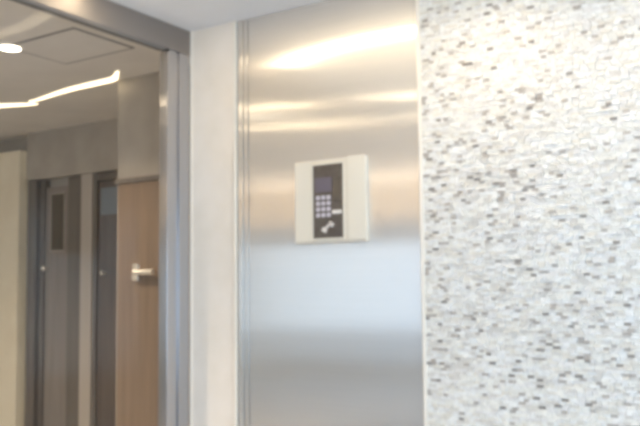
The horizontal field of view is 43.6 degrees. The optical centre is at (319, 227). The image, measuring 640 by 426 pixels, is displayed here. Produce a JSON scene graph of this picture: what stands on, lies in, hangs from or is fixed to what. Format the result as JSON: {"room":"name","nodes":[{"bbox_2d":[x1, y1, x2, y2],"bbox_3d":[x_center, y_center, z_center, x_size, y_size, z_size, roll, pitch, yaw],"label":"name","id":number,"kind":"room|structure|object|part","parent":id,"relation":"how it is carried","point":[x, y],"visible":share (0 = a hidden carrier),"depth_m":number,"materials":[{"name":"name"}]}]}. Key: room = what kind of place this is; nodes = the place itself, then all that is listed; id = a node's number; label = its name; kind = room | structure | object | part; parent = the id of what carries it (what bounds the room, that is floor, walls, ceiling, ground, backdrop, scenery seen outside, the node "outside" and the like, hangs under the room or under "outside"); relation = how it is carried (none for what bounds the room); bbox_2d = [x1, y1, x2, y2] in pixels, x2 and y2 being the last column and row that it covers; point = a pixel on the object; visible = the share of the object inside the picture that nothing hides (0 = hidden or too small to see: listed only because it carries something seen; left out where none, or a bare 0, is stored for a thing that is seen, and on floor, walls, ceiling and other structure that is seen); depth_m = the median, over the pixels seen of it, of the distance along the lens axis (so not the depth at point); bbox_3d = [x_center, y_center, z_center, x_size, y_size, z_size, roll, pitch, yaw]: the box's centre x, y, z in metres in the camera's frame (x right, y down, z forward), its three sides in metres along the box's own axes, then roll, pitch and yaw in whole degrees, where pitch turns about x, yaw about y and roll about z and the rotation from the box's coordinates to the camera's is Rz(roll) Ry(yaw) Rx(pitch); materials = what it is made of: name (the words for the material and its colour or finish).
{"room":"building entrance lobby","nodes":[
{"label":"building entrance lobby","id":0,"kind":"room"},
{"bbox_2d":[0,150,28,425],"bbox_3d":[-3.462,0.640,7.949,1.670,2.660,0.180,-3,-5,33],"label":"wall","id":1,"kind":"structure","parent":0,"point":[13,165],"depth_m":7.49,"materials":[{"name":"paint"}]},
{"bbox_2d":[0,137,67,186],"bbox_3d":[-2.045,0.490,7.269,5.200,2.830,0.200,-3,-5,33],"label":"wall","id":2,"kind":"structure","parent":0,"point":[17,144],"depth_m":7.81,"materials":[{"name":"paint"}]},
{"bbox_2d":[25,176,80,425],"bbox_3d":[-2.424,0.725,7.306,0.700,2.365,0.120,-3,-5,33],"label":"door","id":3,"kind":"structure","parent":2,"relation":"in","point":[54,213],"depth_m":7.33,"materials":[{"name":"grey laminate"}]},
{"bbox_3d":[-2.662,0.740,7.472,0.120,2.365,0.099,-3,-5,33],"label":"frame","id":4,"kind":"part","parent":3,"relation":"part of","materials":[{"name":"grey metal"}]},
{"bbox_3d":[-2.562,0.735,7.425,0.050,2.365,0.069,-3,-5,33],"label":"frame","id":5,"kind":"part","parent":3,"relation":"part of","materials":[{"name":"grey metal"}]},
{"bbox_3d":[-2.542,0.373,7.377,0.052,0.052,0.071,-3,-5,33],"label":"knob","id":6,"kind":"part","parent":3,"relation":"part of","materials":[{"name":"silver metal"}]},
{"bbox_3d":[-2.411,-0.056,7.360,0.180,0.520,0.006,-3,-5,33],"label":"vision panel","id":7,"kind":"part","parent":3,"relation":"part of","materials":[{"name":"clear glass"}]},
{"bbox_3d":[-2.191,0.714,7.189,0.180,2.365,0.064,-3,-5,33],"label":"frame","id":8,"kind":"part","parent":3,"relation":"part of","materials":[{"name":"grey metal"}]},
{"bbox_2d":[26,118,117,180],"bbox_3d":[-1.839,-0.722,7.038,2.173,0.450,0.100,-3,-5,33],"label":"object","id":9,"kind":"structure","parent":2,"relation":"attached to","point":[75,150],"depth_m":7.23,"materials":[{"name":"paint"}]},
{"bbox_2d":[78,173,94,425],"bbox_3d":[-2.050,0.703,7.090,0.145,2.379,0.079,-3,-5,33],"label":"post","id":10,"kind":"object","parent":2,"relation":"attached to","point":[87,180],"visible":0.82,"depth_m":7.06,"materials":[{"name":"beige"}]},
{"bbox_2d":[91,171,117,425],"bbox_3d":[-1.634,0.679,6.800,0.860,2.365,0.118,-3,-5,33],"label":"door","id":11,"kind":"structure","parent":2,"relation":"in","point":[104,285],"depth_m":6.96,"materials":[{"name":"grey laminate"}]},
{"bbox_3d":[-1.885,0.390,6.952,0.048,0.048,0.069,-3,-5,33],"label":"knob","id":12,"kind":"part","parent":11,"relation":"part of","materials":[{"name":"silver metal"}]},
{"bbox_3d":[-1.678,-0.248,6.898,0.610,0.240,0.006,-3,-5,33],"label":"vision panel","id":13,"kind":"part","parent":11,"relation":"part of","materials":[{"name":"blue glass"}]},
{"bbox_2d":[116,65,189,394],"bbox_3d":[-0.667,0.359,5.682,1.157,2.830,0.980,-3,-5,33],"label":"wall","id":14,"kind":"structure","parent":0,"point":[138,96],"depth_m":5.55,"materials":[{"name":"paint"}]},
{"bbox_2d":[115,171,189,425],"bbox_3d":[-1.111,0.693,5.312,0.776,2.110,0.086,-3,-5,33],"label":"door","id":15,"kind":"structure","parent":14,"relation":"in","point":[138,203],"depth_m":5.42,"materials":[{"name":"brown wood"}]},
{"bbox_3d":[-1.254,0.301,5.442,0.054,0.114,0.016,-3,-5,33],"label":"handle","id":16,"kind":"part","parent":15,"relation":"part of","materials":[{"name":"silver metal"}]},
{"bbox_3d":[-1.181,0.296,5.362,0.175,0.042,0.051,-3,-5,33],"label":"lever","id":17,"kind":"part","parent":15,"relation":"part of","materials":[{"name":"silver metal"}]},
{"bbox_3d":[-1.096,0.694,5.335,0.776,2.110,0.030,-3,-5,33],"label":"frame","id":18,"kind":"part","parent":15,"relation":"part of","materials":[{"name":"grey metal"}]},
{"bbox_2d":[0,0,325,140],"bbox_3d":[-2.403,-1.330,2.433,10.000,0.100,8.900,-3,-5,33],"label":"ceiling","id":19,"kind":"structure","parent":0,"point":[24,77],"depth_m":5.28,"materials":[{"name":"paint"}]},
{"bbox_2d":[0,43,23,51],"bbox_3d":[-1.894,-1.100,4.886,0.166,0.010,0.166,-3,-5,33],"label":"recessed light","id":20,"kind":"object","parent":19,"relation":"in","point":[8,47],"visible":1,"depth_m":4.87,"materials":[{"name":"white glass"}]},
{"bbox_2d":[0,102,38,107],"bbox_3d":[-2.743,-0.973,6.487,1.037,0.012,0.144,-2,-4,21],"label":"recessed light","id":21,"kind":"object","parent":19,"relation":"in","point":[2,105],"visible":1,"depth_m":6.35,"materials":[{"name":"white plastic"}]},
{"bbox_2d":[27,70,119,101],"bbox_3d":[-1.785,-1.027,5.893,1.256,0.012,0.149,-5,-6,43],"label":"recessed light","id":22,"kind":"object","parent":19,"relation":"in","point":[115,75],"visible":1,"depth_m":5.80,"materials":[{"name":"white plastic"}]},
{"bbox_2d":[14,27,134,63],"bbox_3d":[-1.532,-1.105,4.896,0.632,0.006,0.472,-3,-5,33],"label":"ceiling hatch","id":23,"kind":"object","parent":19,"relation":"attached to","point":[71,45],"visible":1,"depth_m":4.87,"materials":[{"name":"grey paint"}]},
{"bbox_2d":[420,0,639,425],"bbox_3d":[1.836,0.130,2.920,3.145,2.830,0.103,-3,-5,33],"label":"wall","id":24,"kind":"structure","parent":0,"point":[531,108],"depth_m":3.47,"materials":[{"name":"grey stone"}]},
{"bbox_3d":[-4.389,1.693,3.516,5.200,0.070,8.900,-3,-5,33],"label":"floor","id":25,"kind":"structure","parent":0,"visible":0},
{"bbox_2d":[10,0,189,425],"bbox_3d":[-1.587,0.191,3.258,0.072,2.829,3.059,-3,-5,33],"label":"door frame","id":26,"kind":"structure","parent":25,"relation":"on","point":[173,42],"depth_m":4.42,"materials":[{"name":"metal"}]},
{"bbox_3d":[-1.604,-1.147,3.358,0.066,0.144,3.059,-3,-5,33],"label":"header rail","id":27,"kind":"part","parent":26,"relation":"part of","materials":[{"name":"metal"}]},
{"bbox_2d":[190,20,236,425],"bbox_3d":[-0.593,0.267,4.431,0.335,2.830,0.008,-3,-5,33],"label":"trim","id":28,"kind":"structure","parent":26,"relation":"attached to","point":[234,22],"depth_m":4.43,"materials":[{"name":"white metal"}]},
{"bbox_3d":[1.530,0.161,3.302,4.475,2.830,0.210,-3,-5,33],"label":"wall","id":29,"kind":"structure","parent":0,"visible":0},
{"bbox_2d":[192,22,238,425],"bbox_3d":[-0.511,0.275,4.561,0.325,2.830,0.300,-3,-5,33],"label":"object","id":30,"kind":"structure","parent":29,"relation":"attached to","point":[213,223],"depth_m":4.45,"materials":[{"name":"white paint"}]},
{"bbox_2d":[238,0,423,425],"bbox_3d":[0.040,0.235,4.085,1.106,2.829,0.086,-3,-5,33],"label":"cladding","id":31,"kind":"object","parent":29,"relation":"attached to","point":[330,334],"visible":0.95,"depth_m":4.06,"materials":[{"name":"silver metal"}]},
{"bbox_2d":[295,154,368,244],"bbox_3d":[0.052,-0.138,4.042,0.427,0.430,0.029,-3,-5,33],"label":"keypad","id":32,"kind":"object","parent":31,"relation":"attached to","point":[331,195],"visible":1,"depth_m":4.02,"materials":[{"name":"beige plastic"}]},
{"bbox_3d":[-0.087,-0.131,4.121,0.100,0.410,0.004,-3,-5,33],"label":"trim","id":33,"kind":"part","parent":32,"relation":"part of","materials":[{"name":"beige plastic"}]},
{"bbox_2d":[416,0,428,425],"bbox_3d":[0.507,0.207,3.774,0.018,2.830,0.104,-3,-5,33],"label":"trim","id":34,"kind":"structure","parent":29,"relation":"attached to","point":[420,127],"depth_m":3.75,"materials":[{"name":"white metal"}]}
]}

